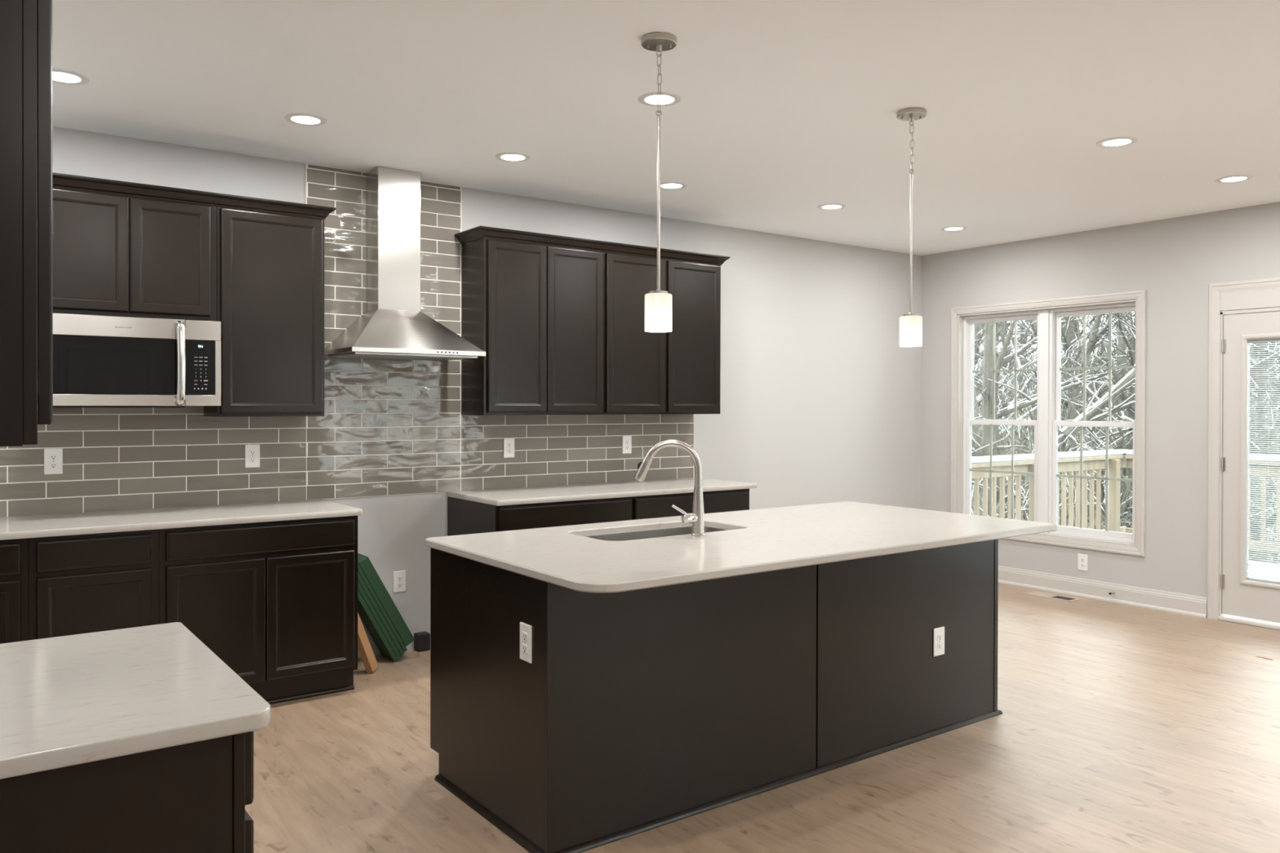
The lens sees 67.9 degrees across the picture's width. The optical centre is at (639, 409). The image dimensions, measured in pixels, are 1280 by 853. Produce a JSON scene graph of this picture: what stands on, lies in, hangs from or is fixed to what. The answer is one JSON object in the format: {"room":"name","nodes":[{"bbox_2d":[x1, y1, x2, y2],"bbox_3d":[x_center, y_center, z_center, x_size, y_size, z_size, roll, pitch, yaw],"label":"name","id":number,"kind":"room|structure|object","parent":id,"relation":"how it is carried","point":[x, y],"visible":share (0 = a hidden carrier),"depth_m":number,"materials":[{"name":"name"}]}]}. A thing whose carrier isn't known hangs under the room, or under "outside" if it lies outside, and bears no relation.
{"room":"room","nodes":[
{"label":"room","id":0,"kind":"room"},
{"bbox_2d":[52,126,921,658],"bbox_3d":[-0.438,0.030,6.275,7.340,2.743,0.120,0,0,-36],"label":"wall","id":1,"kind":"structure","parent":0,"point":[820,395],"depth_m":7.20,"materials":[{"name":"grey paint"}]},
{"bbox_2d":[52,186,217,321],"bbox_3d":[-2.450,-0.711,4.518,0.760,0.573,0.325,0,0,-36],"label":"upper cabinet","id":2,"kind":"object","parent":1,"relation":"attached to","point":[117,255],"visible":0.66,"depth_m":4.40,"materials":[{"name":"brown wood"}]},
{"bbox_2d":[53,313,221,408],"bbox_3d":[-2.409,-0.215,4.463,0.757,0.414,0.449,0,0,-36],"label":"microwave","id":3,"kind":"object","parent":1,"relation":"attached to","point":[100,362],"visible":0.99,"depth_m":4.33,"materials":[{"name":"silver metal"}]},
{"bbox_2d":[204,206,324,417],"bbox_3d":[-1.933,-0.482,4.899,0.521,1.033,0.325,0,0,-36],"label":"upper cabinet","id":4,"kind":"object","parent":1,"relation":"attached to","point":[270,266],"visible":0.96,"depth_m":4.77,"materials":[{"name":"brown wood"}]},
{"bbox_2d":[52,172,336,219],"bbox_3d":[-2.213,-1.017,4.674,1.328,0.056,0.351,0,0,-36],"label":"crown molding","id":5,"kind":"structure","parent":4,"relation":"attached to","point":[60,180],"depth_m":4.52,"materials":[{"name":"brown wood"}]},
{"bbox_2d":[0,163,693,517],"bbox_3d":[-1.438,-0.422,5.458,4.523,1.832,0.010,0,0,-36],"label":"tile backsplash","id":6,"kind":"structure","parent":1,"relation":"attached to","point":[387,427],"depth_m":5.33,"materials":[{"name":"grey tile"}]},
{"bbox_2d":[44,448,62,474],"bbox_3d":[-2.765,0.244,4.481,0.075,0.122,0.008,0,0,-36],"label":"wall outlet","id":7,"kind":"object","parent":6,"relation":"attached to","point":[53,457],"visible":1,"depth_m":4.48,"materials":[{"name":"white plastic"}]},
{"bbox_2d":[48,453,57,460],"bbox_3d":[-2.764,0.224,4.479,0.033,0.028,0.004,0,0,-36],"label":"socket","id":8,"kind":"object","parent":7,"relation":"attached to","point":[51,456],"depth_m":4.48,"materials":[{"name":"grey plastic"}]},
{"bbox_2d":[48,462,57,468],"bbox_3d":[-2.764,0.263,4.479,0.033,0.028,0.004,0,0,-36],"label":"socket","id":9,"kind":"object","parent":7,"relation":"attached to","point":[51,464],"depth_m":4.48,"materials":[{"name":"grey plastic"}]},
{"bbox_2d":[244,444,259,467],"bbox_3d":[-2.042,0.245,5.011,0.075,0.122,0.008,0,0,-36],"label":"wall outlet","id":10,"kind":"object","parent":6,"relation":"attached to","point":[251,451],"visible":1,"depth_m":5.01,"materials":[{"name":"white plastic"}]},
{"bbox_2d":[248,449,255,455],"bbox_3d":[-2.041,0.226,5.009,0.033,0.028,0.004,0,0,-36],"label":"socket","id":11,"kind":"object","parent":10,"relation":"attached to","point":[251,452],"depth_m":5.01,"materials":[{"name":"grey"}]},
{"bbox_2d":[248,457,255,462],"bbox_3d":[-2.041,0.265,5.009,0.033,0.028,0.004,0,0,-36],"label":"socket","id":12,"kind":"object","parent":10,"relation":"attached to","point":[251,460],"depth_m":5.01,"materials":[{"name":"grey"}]},
{"bbox_2d":[503,437,514,457],"bbox_3d":[-0.814,0.238,5.912,0.075,0.122,0.008,0,0,-36],"label":"wall outlet","id":13,"kind":"object","parent":6,"relation":"attached to","point":[508,443],"visible":1,"depth_m":5.91,"materials":[{"name":"white plastic"}]},
{"bbox_2d":[622,435,631,453],"bbox_3d":[-0.088,0.238,6.444,0.075,0.122,0.008,0,0,-36],"label":"wall outlet","id":14,"kind":"object","parent":6,"relation":"attached to","point":[626,440],"visible":1,"depth_m":6.44,"materials":[{"name":"white plastic"}]},
{"bbox_2d":[393,570,405,592],"bbox_3d":[-1.391,0.996,5.504,0.075,0.122,0.008,0,0,-36],"label":"wall outlet","id":15,"kind":"object","parent":1,"relation":"attached to","point":[399,577],"visible":1,"depth_m":5.50,"materials":[{"name":"white plastic"}]},
{"bbox_2d":[324,166,485,360],"bbox_3d":[-1.301,-0.811,5.244,0.754,1.049,0.494,0,0,-36],"label":"range hood","id":16,"kind":"object","parent":1,"relation":"attached to","point":[393,325],"visible":0.99,"depth_m":5.26,"materials":[{"name":"silver metal"}]},
{"bbox_2d":[461,237,604,415],"bbox_3d":[-0.648,-0.485,5.842,0.834,1.033,0.325,0,0,-36],"label":"upper cabinet","id":17,"kind":"object","parent":1,"relation":"attached to","point":[535,311],"visible":1,"depth_m":5.67,"materials":[{"name":"brown wood"}]},
{"bbox_2d":[453,225,730,265],"bbox_3d":[-0.248,-1.021,6.116,1.898,0.056,0.351,0,0,-36],"label":"crown molding","id":18,"kind":"structure","parent":17,"relation":"on","point":[479,232],"depth_m":5.84,"materials":[{"name":"brown wood"}]},
{"bbox_2d":[603,251,720,414],"bbox_3d":[0.080,-0.486,6.376,0.970,1.033,0.325,0,0,-36],"label":"upper cabinet","id":19,"kind":"object","parent":1,"relation":"attached to","point":[677,371],"visible":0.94,"depth_m":6.22,"materials":[{"name":"brown wood"}]},
{"bbox_2d":[52,0,1279,255],"bbox_3d":[0.712,-1.377,2.161,10.348,0.120,8.099,0,0,-36],"label":"ceiling","id":20,"kind":"structure","parent":0,"point":[786,109],"depth_m":4.06,"materials":[{"name":"white paint"}]},
{"bbox_2d":[52,68,89,84],"bbox_3d":[-2.308,-1.329,3.801,0.186,0.006,0.186,0,0,-36],"label":"recessed light","id":21,"kind":"object","parent":20,"relation":"in","point":[59,76],"visible":0.67,"depth_m":3.81,"materials":[{"name":"white plastic"}]},
{"bbox_2d":[284,113,327,125],"bbox_3d":[-1.536,-1.330,4.367,0.186,0.006,0.186,0,0,-36],"label":"recessed light","id":22,"kind":"object","parent":20,"relation":"in","point":[305,119],"visible":1,"depth_m":4.36,"materials":[{"name":"white plastic"}]},
{"bbox_2d":[495,152,530,161],"bbox_3d":[-0.671,-1.332,5.024,0.186,0.006,0.186,0,0,-36],"label":"recessed light","id":23,"kind":"object","parent":20,"relation":"in","point":[507,157],"visible":1,"depth_m":5.02,"materials":[{"name":"white plastic"}]},
{"bbox_2d":[640,32,676,332],"bbox_3d":[0.067,-0.802,3.400,0.128,1.044,0.128,0,0,-36],"label":"pendant light","id":24,"kind":"object","parent":20,"relation":"hanging from","point":[658,303],"visible":1,"depth_m":3.38,"materials":[{"name":"white glass"}]},
{"bbox_2d":[637,92,681,106],"bbox_3d":[0.084,-1.325,4.067,0.186,0.006,0.186,0,0,-36],"label":"recessed light","id":25,"kind":"object","parent":20,"relation":"in","point":[668,99],"visible":0.97,"depth_m":4.06,"materials":[{"name":"white plastic"}]},
{"bbox_2d":[656,182,687,189],"bbox_3d":[0.188,-1.334,5.673,0.186,0.006,0.186,0,0,-36],"label":"recessed light","id":26,"kind":"object","parent":20,"relation":"in","point":[665,185],"visible":0.92,"depth_m":5.67,"materials":[{"name":"white plastic"}]},
{"bbox_2d":[817,203,846,209],"bbox_3d":[1.264,-1.335,6.266,0.186,0.006,0.186,0,0,-36],"label":"recessed light","id":27,"kind":"object","parent":20,"relation":"in","point":[833,206],"visible":1,"depth_m":6.26,"materials":[{"name":"white plastic"}]},
{"bbox_2d":[896,107,926,346],"bbox_3d":[1.209,-0.805,4.237,0.128,1.044,0.128,0,0,-36],"label":"pendant light","id":28,"kind":"object","parent":20,"relation":"hanging from","point":[910,324],"visible":1,"depth_m":4.21,"materials":[{"name":"white glass"}]},
{"bbox_2d":[941,226,967,231],"bbox_3d":[2.323,-1.337,7.034,0.186,0.006,0.186,0,0,-36],"label":"recessed light","id":29,"kind":"object","parent":20,"relation":"in","point":[951,228],"visible":1,"depth_m":7.03,"materials":[{"name":"white plastic"}]},
{"bbox_2d":[1096,137,1137,147],"bbox_3d":[2.365,-1.324,4.716,0.186,0.006,0.186,0,0,-36],"label":"recessed light","id":30,"kind":"object","parent":20,"relation":"in","point":[1117,141],"visible":1,"depth_m":4.71,"materials":[{"name":"white plastic"}]},
{"bbox_2d":[1214,174,1253,182],"bbox_3d":[3.421,-1.326,5.477,0.186,0.006,0.186,0,0,-36],"label":"recessed light","id":31,"kind":"object","parent":20,"relation":"in","point":[1233,179],"visible":1,"depth_m":5.47,"materials":[{"name":"white plastic"}]},
{"bbox_2d":[244,582,1279,852],"bbox_3d":[0.719,1.476,2.261,10.228,0.100,7.979,0,0,-36],"label":"floor","id":32,"kind":"structure","parent":0,"point":[1121,728],"depth_m":3.72,"materials":[{"name":"brown wood"}]},
{"bbox_2d":[0,537,28,644],"bbox_3d":[-2.887,0.967,4.021,0.470,0.884,0.630,0,0,-36],"label":"base cabinet","id":33,"kind":"object","parent":32,"relation":"on","point":[14,553],"visible":0.38,"depth_m":3.88,"materials":[{"name":"brown wood"}]},
{"bbox_2d":[28,528,158,639],"bbox_3d":[-2.501,0.966,4.304,0.484,0.884,0.630,0,0,-36],"label":"base cabinet","id":34,"kind":"object","parent":32,"relation":"on","point":[88,583],"visible":0.33,"depth_m":4.04,"materials":[{"name":"brown wood"}]},
{"bbox_2d":[0,731,253,852],"bbox_3d":[-1.133,0.984,1.752,0.622,0.882,0.769,0,0,-36],"label":"base cabinet","id":35,"kind":"object","parent":32,"relation":"on","point":[191,797],"visible":0.51,"depth_m":1.52,"materials":[{"name":"brown wood"}]},
{"bbox_2d":[0,622,271,779],"bbox_3d":[-1.124,0.526,1.760,0.648,0.030,0.808,0,0,-36],"label":"countertop","id":36,"kind":"structure","parent":35,"relation":"on","point":[68,700],"depth_m":1.69,"materials":[{"name":"white stone"}]},
{"bbox_2d":[158,515,357,704],"bbox_3d":[-1.943,0.965,4.713,0.896,0.884,0.630,0,0,-36],"label":"base cabinet","id":37,"kind":"object","parent":32,"relation":"on","point":[276,602],"visible":0.71,"depth_m":4.48,"materials":[{"name":"brown wood"}]},
{"bbox_2d":[0,498,362,540],"bbox_3d":[-2.316,0.509,4.418,1.870,0.030,0.641,0,0,-36],"label":"countertop","id":38,"kind":"structure","parent":37,"relation":"on","point":[15,527],"depth_m":4.37,"materials":[{"name":"white stone"}]},
{"bbox_2d":[357,612,377,673],"bbox_3d":[-1.509,1.151,5.055,0.237,0.511,0.080,0,0,-24],"label":"stud","id":39,"kind":"object","parent":32,"relation":"on","point":[365,650],"visible":0.48,"depth_m":5.05,"materials":[{"name":"brown wood"}]},
{"bbox_2d":[357,589,398,662],"bbox_3d":[-1.562,1.046,5.241,0.405,0.711,0.183,0,0,-36],"label":"board","id":40,"kind":"object","parent":32,"relation":"on","point":[370,622],"visible":0.5,"depth_m":5.25,"materials":[{"name":"green paint"}]},
{"bbox_2d":[357,580,400,657],"bbox_3d":[-1.534,1.056,5.261,0.369,0.648,0.183,0,0,-36],"label":"board","id":41,"kind":"object","parent":40,"relation":"on","point":[360,588],"visible":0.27,"depth_m":5.22,"materials":[{"name":"green paint"}]},
{"bbox_2d":[357,553,414,646],"bbox_3d":[-1.449,1.063,5.323,0.325,0.523,0.183,0,0,-36],"label":"board","id":42,"kind":"object","parent":32,"relation":"on","point":[366,565],"visible":0.61,"depth_m":5.25,"materials":[{"name":"green paint"}]},
{"bbox_2d":[357,563,407,651],"bbox_3d":[-1.487,1.067,5.295,0.327,0.574,0.183,0,0,-36],"label":"board","id":43,"kind":"object","parent":42,"relation":"on","point":[359,570],"visible":0.27,"depth_m":5.23,"materials":[{"name":"green paint"}]},
{"bbox_2d":[357,571,404,655],"bbox_3d":[-1.509,1.064,5.279,0.352,0.618,0.183,0,0,-36],"label":"board","id":44,"kind":"object","parent":43,"relation":"on","point":[361,581],"visible":0.27,"depth_m":5.22,"materials":[{"name":"green paint"}]},
{"bbox_2d":[413,631,430,652],"bbox_3d":[-1.272,1.354,5.547,0.077,0.100,0.065,0,0,-36],"label":"block","id":45,"kind":"object","parent":32,"relation":"on","point":[422,639],"visible":1,"depth_m":5.52,"materials":[{"name":"black plastic"}]},
{"bbox_2d":[447,496,631,536],"bbox_3d":[-0.595,0.963,5.702,0.917,0.884,0.630,0,0,-36],"label":"base cabinet","id":46,"kind":"object","parent":32,"relation":"on","point":[464,517],"visible":0.17,"depth_m":5.43,"materials":[{"name":"brown wood"}]},
{"bbox_2d":[631,488,749,519],"bbox_3d":[0.163,0.961,6.258,0.960,0.884,0.630,0,0,-36],"label":"base cabinet","id":47,"kind":"object","parent":32,"relation":"on","point":[645,507],"visible":0.12,"depth_m":5.95,"materials":[{"name":"brown wood"}]},
{"bbox_2d":[447,477,756,506],"bbox_3d":[-0.186,0.505,5.981,1.922,0.030,0.641,0,0,-36],"label":"countertop","id":48,"kind":"structure","parent":47,"relation":"on","point":[533,495],"depth_m":5.74,"materials":[{"name":"white stone"}]},
{"bbox_2d":[430,538,1002,852],"bbox_3d":[0.423,0.974,4.064,2.461,0.884,0.922,0,0,-36],"label":"kitchen island","id":49,"kind":"object","parent":32,"relation":"on","point":[633,713],"visible":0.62,"depth_m":3.43,"materials":[{"name":"brown wood"}]},
{"bbox_2d":[520,622,532,663],"bbox_3d":[-0.372,0.757,3.089,0.008,0.122,0.075,0,0,-36],"label":"wall outlet","id":50,"kind":"object","parent":49,"relation":"attached to","point":[526,630],"visible":1,"depth_m":3.08,"materials":[{"name":"white plastic"}]},
{"bbox_2d":[522,631,527,641],"bbox_3d":[-0.373,0.738,3.087,0.004,0.028,0.033,0,0,-36],"label":"socket","id":51,"kind":"object","parent":50,"relation":"attached to","point":[524,633],"depth_m":3.09,"materials":[{"name":"grey plastic"}]},
{"bbox_2d":[522,643,527,653],"bbox_3d":[-0.373,0.777,3.087,0.004,0.028,0.033,0,0,-36],"label":"socket","id":52,"kind":"object","parent":50,"relation":"attached to","point":[524,645],"depth_m":3.09,"materials":[{"name":"grey plastic"}]},
{"bbox_2d":[425,501,1057,592],"bbox_3d":[0.498,0.517,3.946,2.455,0.030,1.207,0,0,-36],"label":"island countertop","id":53,"kind":"structure","parent":49,"relation":"on","point":[780,538],"depth_m":3.59,"materials":[{"name":"white stone"}]},
{"bbox_2d":[585,526,728,541],"bbox_3d":[0.082,0.634,3.977,0.787,0.204,0.412,0,0,-36],"label":"sink","id":54,"kind":"object","parent":53,"relation":"in","point":[687,530],"visible":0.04,"depth_m":4.17,"materials":[{"name":"silver metal"}]},
{"bbox_2d":[633,440,705,536],"bbox_3d":[0.118,0.311,3.781,0.287,0.382,0.085,0,0,-1],"label":"kitchen faucet","id":55,"kind":"object","parent":53,"relation":"on","point":[696,517],"visible":1,"depth_m":3.78,"materials":[{"name":"silver metal"}]},
{"bbox_2d":[933,626,944,656],"bbox_3d":[1.309,1.015,4.158,0.075,0.122,0.008,0,0,-36],"label":"wall outlet","id":56,"kind":"object","parent":49,"relation":"attached to","point":[939,633],"visible":1,"depth_m":4.15,"materials":[{"name":"white plastic"}]},
{"bbox_2d":[1026,591,1080,601],"bbox_3d":[3.101,1.402,7.134,0.155,0.004,0.350,0,0,-36],"label":"floor vent","id":57,"kind":"object","parent":32,"relation":"in","point":[1035,593],"visible":1,"depth_m":7.13,"materials":[{"name":"beige metal"}]},
{"bbox_2d":[920,201,1279,597],"bbox_3d":[4.840,0.047,5.200,0.140,2.743,8.099,0,0,-36],"label":"wall","id":58,"kind":"structure","parent":0,"point":[1175,260],"depth_m":6.75,"materials":[{"name":"grey paint"}]},
{"bbox_2d":[950,289,1146,556],"bbox_3d":[3.175,0.094,7.463,0.169,1.902,1.617,0,0,-36],"label":"window","id":59,"kind":"structure","parent":58,"relation":"in","point":[1049,313],"depth_m":7.43,"materials":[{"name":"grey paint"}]},
{"bbox_2d":[969,424,1034,519],"bbox_3d":[2.963,0.511,7.790,0.006,0.775,0.590,0,0,-36],"label":"grille","id":60,"kind":"object","parent":59,"relation":"attached to","point":[990,471],"depth_m":7.86,"materials":[{"name":"grey"}]},
{"bbox_2d":[973,320,1036,419],"bbox_3d":[2.996,-0.318,7.808,0.006,0.811,0.590,0,0,-36],"label":"grille","id":61,"kind":"object","parent":59,"relation":"attached to","point":[1015,370],"depth_m":7.88,"materials":[{"name":"grey"}]},
{"bbox_2d":[1056,426,1132,530],"bbox_3d":[3.421,0.515,7.166,0.006,0.775,0.590,0,0,-36],"label":"grille","id":62,"kind":"object","parent":59,"relation":"attached to","point":[1059,527],"depth_m":7.24,"materials":[{"name":"grey"}]},
{"bbox_2d":[1059,313,1135,421],"bbox_3d":[3.454,-0.314,7.184,0.006,0.811,0.590,0,0,-36],"label":"grille","id":63,"kind":"object","parent":59,"relation":"attached to","point":[1061,315],"depth_m":7.25,"materials":[{"name":"grey"}]},
{"bbox_2d":[1077,553,1087,571],"bbox_3d":[3.326,1.148,7.142,0.008,0.122,0.075,0,0,-36],"label":"wall outlet","id":64,"kind":"object","parent":58,"relation":"attached to","point":[1082,558],"visible":1,"depth_m":7.14,"materials":[{"name":"white plastic"}]},
{"bbox_2d":[998,565,1207,617],"bbox_3d":[3.141,1.336,7.380,0.026,0.134,2.347,0,0,-36],"label":"baseboard","id":65,"kind":"structure","parent":58,"relation":"attached to","point":[1190,605],"depth_m":6.99,"materials":[{"name":"grey paint"}]},
{"bbox_2d":[1207,276,1279,630],"bbox_3d":[4.205,0.282,6.016,0.199,2.260,1.096,0,0,-36],"label":"door","id":66,"kind":"structure","parent":58,"relation":"in","point":[1241,313],"depth_m":6.29,"materials":[{"name":"grey paint"}]},
{"bbox_2d":[1246,338,1279,583],"bbox_3d":[4.194,0.333,6.009,0.018,1.576,0.638,0,0,-36],"label":"mini blind","id":67,"kind":"object","parent":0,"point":[1249,580],"depth_m":6.20,"materials":[{"name":"white plastic"}]},
{"bbox_3d":[-2.238,0.046,2.625,0.120,2.743,3.639,0,0,-36],"label":"wall","id":68,"kind":"structure","parent":0,"visible":0},
{"bbox_2d":[0,0,53,446],"bbox_3d":[-1.250,-0.487,1.659,0.328,1.081,0.764,0,0,-36],"label":"upper cabinet","id":69,"kind":"object","parent":68,"relation":"attached to","point":[26,242],"visible":1,"depth_m":1.43,"materials":[{"name":"brown wood"}]},
{"label":"outside","id":70,"kind":"structure","parent":0,"visible":0},
{"bbox_2d":[971,315,1279,563],"bbox_3d":[12.646,-0.430,27.822,17.911,6.502,34.347,0,0,40],"label":"trees","id":71,"kind":"object","parent":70,"point":[1030,434],"visible":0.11,"depth_m":19.34,"materials":[{"name":"grey plant"}]},
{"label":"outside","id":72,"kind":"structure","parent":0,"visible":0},
{"bbox_2d":[1006,453,1279,563],"bbox_3d":[30.213,0.889,34.572,75.000,3.882,110.000,0,0,-36],"label":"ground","id":73,"kind":"structure","parent":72,"point":[1271,453],"depth_m":18.08,"materials":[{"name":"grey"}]},
{"bbox_2d":[973,322,1022,360],"bbox_3d":[8.290,-4.019,26.579,5.724,13.810,5.585,0,0,25],"label":"bare tree","id":74,"kind":"object","parent":73,"relation":"on","point":[997,343],"visible":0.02,"depth_m":24.81,"materials":[{"name":"grey plant"}]},
{"bbox_2d":[973,323,1034,443],"bbox_3d":[8.650,-2.223,24.511,3.685,10.288,3.462,0,0,17],"label":"bare tree","id":75,"kind":"object","parent":73,"relation":"on","point":[981,331],"visible":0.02,"depth_m":24.13,"materials":[{"name":"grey plant"}]},
{"bbox_2d":[973,323,1035,409],"bbox_3d":[10.276,-3.061,28.738,5.693,11.548,6.057,0,0,-27],"label":"bare tree","id":76,"kind":"object","parent":73,"relation":"on","point":[975,331],"visible":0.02,"depth_m":29.04,"materials":[{"name":"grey plant"}]},
{"bbox_2d":[974,319,1037,438],"bbox_3d":[9.330,-2.850,25.744,4.029,11.250,3.785,0,0,2],"label":"bare tree","id":77,"kind":"object","parent":73,"relation":"on","point":[1003,331],"visible":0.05,"depth_m":25.76,"materials":[{"name":"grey plant"}]},
{"bbox_2d":[971,324,1063,506],"bbox_3d":[7.009,-3.375,20.940,5.533,12.769,6.079,0,0,11],"label":"bare tree","id":78,"kind":"object","parent":73,"relation":"on","point":[977,427],"visible":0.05,"depth_m":21.49,"materials":[{"name":"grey plant"}]},
{"bbox_2d":[973,316,1076,415],"bbox_3d":[10.641,-4.707,28.172,6.497,14.995,7.138,0,0,18],"label":"bare tree","id":79,"kind":"object","parent":73,"relation":"on","point":[1072,319],"visible":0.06,"depth_m":27.32,"materials":[{"name":"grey plant"}]},
{"bbox_2d":[1000,320,1093,394],"bbox_3d":[17.223,-4.774,41.612,7.127,13.588,6.699,0,0,34],"label":"bare tree","id":80,"kind":"object","parent":73,"relation":"on","point":[1024,340],"visible":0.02,"depth_m":41.92,"materials":[{"name":"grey plant"}]},
{"bbox_2d":[971,320,1124,517],"bbox_3d":[5.654,-1.096,15.725,3.269,8.347,4.989,0,0,-25],"label":"bare tree","id":81,"kind":"object","parent":73,"relation":"on","point":[987,380],"visible":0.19,"depth_m":15.43,"materials":[{"name":"grey plant"}]},
{"bbox_2d":[973,311,1135,488],"bbox_3d":[8.341,-1.008,17.321,4.856,8.206,3.205,0,0,-3],"label":"bare tree","id":82,"kind":"object","parent":73,"relation":"on","point":[1092,344],"visible":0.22,"depth_m":17.16,"materials":[{"name":"grey plant"}]},
{"bbox_2d":[1004,319,1105,396],"bbox_3d":[15.302,-2.998,37.048,5.314,10.254,5.137,0,0,0],"label":"bare tree","id":83,"kind":"object","parent":73,"relation":"on","point":[1021,327],"visible":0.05,"depth_m":36.68,"materials":[{"name":"grey plant"}]},
{"bbox_2d":[997,316,1128,434],"bbox_3d":[10.566,-2.983,25.769,5.406,11.356,4.920,0,0,2],"label":"bare tree","id":84,"kind":"object","parent":73,"relation":"on","point":[1034,326],"visible":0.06,"depth_m":25.70,"materials":[{"name":"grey plant"}]},
{"bbox_2d":[1007,312,1132,442],"bbox_3d":[11.685,-2.731,23.812,5.797,11.052,5.448,0,0,-33],"label":"bare tree","id":85,"kind":"object","parent":73,"relation":"on","point":[1120,340],"visible":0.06,"depth_m":23.75,"materials":[{"name":"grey plant"}]},
{"bbox_2d":[1030,317,1114,391],"bbox_3d":[18.145,-3.741,38.945,5.934,11.474,5.675,0,0,-15],"label":"bare tree","id":86,"kind":"object","parent":73,"relation":"on","point":[1072,322],"visible":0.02,"depth_m":38.90,"materials":[{"name":"grey plant"}]},
{"bbox_2d":[1027,315,1116,362],"bbox_3d":[16.561,-3.608,36.105,5.986,11.574,5.725,0,0,-2],"label":"bare tree","id":87,"kind":"object","parent":73,"relation":"on","point":[1064,323],"visible":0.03,"depth_m":36.32,"materials":[{"name":"grey plant"}]},
{"bbox_2d":[1012,315,1133,415],"bbox_3d":[14.190,-3.768,33.055,6.168,12.311,6.380,0,0,40],"label":"bare tree","id":88,"kind":"object","parent":73,"relation":"on","point":[1063,321],"visible":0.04,"depth_m":32.16,"materials":[{"name":"grey plant"}]},
{"bbox_2d":[1022,314,1127,451],"bbox_3d":[11.867,-2.358,25.306,4.064,10.050,4.166,0,0,-34],"label":"bare tree","id":89,"kind":"object","parent":73,"relation":"on","point":[1067,339],"visible":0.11,"depth_m":25.27,"materials":[{"name":"grey plant"}]},
{"bbox_2d":[1030,312,1135,529],"bbox_3d":[8.406,-0.626,14.192,6.171,7.590,4.711,0,0,-10],"label":"bare tree","id":90,"kind":"object","parent":73,"relation":"on","point":[1128,380],"visible":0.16,"depth_m":14.21,"materials":[{"name":"grey plant"}]},
{"bbox_2d":[1072,315,1115,362],"bbox_3d":[18.781,-4.995,41.839,5.503,13.606,5.640,0,0,20],"label":"bare tree","id":91,"kind":"object","parent":73,"relation":"on","point":[1075,324],"visible":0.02,"depth_m":41.22,"materials":[{"name":"grey plant"}]},
{"bbox_2d":[1061,314,1127,369],"bbox_3d":[16.914,-3.537,34.096,4.589,11.346,4.703,0,0,33],"label":"bare tree","id":92,"kind":"object","parent":73,"relation":"on","point":[1100,347],"visible":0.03,"depth_m":34.48,"materials":[{"name":"grey plant"}]},
{"bbox_2d":[1065,311,1135,527],"bbox_3d":[9.037,-1.303,17.619,3.644,8.750,4.141,0,0,2],"label":"bare tree","id":93,"kind":"object","parent":73,"relation":"on","point":[1131,355],"visible":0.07,"depth_m":17.62,"materials":[{"name":"grey plant"}]},
{"bbox_2d":[1074,320,1129,395],"bbox_3d":[17.066,-4.694,29.321,6.756,14.192,6.149,0,0,-10],"label":"bare tree","id":94,"kind":"object","parent":73,"relation":"on","point":[1078,320],"visible":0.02,"depth_m":30.46,"materials":[{"name":"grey plant"}]},
{"bbox_2d":[1081,311,1134,404],"bbox_3d":[13.860,-1.727,26.649,4.203,8.526,4.472,0,0,-7],"label":"bare tree","id":95,"kind":"object","parent":73,"relation":"on","point":[1131,315],"visible":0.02,"depth_m":26.46,"materials":[{"name":"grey plant"}]},
{"bbox_2d":[1092,315,1133,364],"bbox_3d":[14.334,-2.464,26.397,4.959,10.059,5.276,0,0,-3],"label":"bare tree","id":96,"kind":"object","parent":73,"relation":"on","point":[1103,315],"visible":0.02,"depth_m":27.17,"materials":[{"name":"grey plant"}]},
{"bbox_2d":[1111,311,1279,562],"bbox_3d":[8.604,-0.631,14.055,3.732,7.457,3.472,0,0,44],"label":"bare tree","id":97,"kind":"object","parent":73,"relation":"on","point":[1126,317],"visible":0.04,"depth_m":13.46,"materials":[{"name":"grey plant"}]},
{"bbox_2d":[1248,560,1279,580],"bbox_3d":[6.700,1.573,5.831,3.562,0.070,9.460,0,0,-36],"label":"deck","id":98,"kind":"object","parent":73,"relation":"on","point":[1248,561],"visible":0.02,"depth_m":8.95,"materials":[{"name":"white wood"}]},
{"bbox_2d":[971,448,1126,532],"bbox_3d":[4.002,0.925,9.559,3.542,0.955,0.190,0,0,-36],"label":"deck railing","id":99,"kind":"object","parent":98,"relation":"on","point":[1069,462],"visible":0.39,"depth_m":9.87,"materials":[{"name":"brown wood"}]},
{"bbox_2d":[1124,449,1279,552],"bbox_3d":[8.106,0.949,6.747,0.190,0.955,9.280,0,0,-36],"label":"deck railing","id":100,"kind":"object","parent":98,"relation":"on","point":[1129,457],"visible":0.23,"depth_m":9.40,"materials":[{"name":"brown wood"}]},
{"bbox_2d":[1248,342,1279,453],"bbox_3d":[13.478,-1.501,21.547,4.201,8.386,4.346,0,0,-34],"label":"bare tree","id":101,"kind":"object","parent":73,"relation":"on","point":[1251,344],"visible":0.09,"depth_m":21.28,"materials":[{"name":"grey plant"}]},
{"bbox_2d":[1249,342,1279,422],"bbox_3d":[17.527,-3.128,25.140,4.869,11.238,5.350,0,0,13],"label":"bare tree","id":102,"kind":"object","parent":73,"relation":"on","point":[1277,385],"visible":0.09,"depth_m":24.47,"materials":[{"name":"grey plant"}]},
{"bbox_2d":[1249,342,1279,381],"bbox_3d":[16.411,-4.172,23.297,5.604,13.519,5.467,0,0,43],"label":"bare tree","id":103,"kind":"object","parent":73,"relation":"on","point":[1265,349],"visible":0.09,"depth_m":24.84,"materials":[{"name":"grey plant"}]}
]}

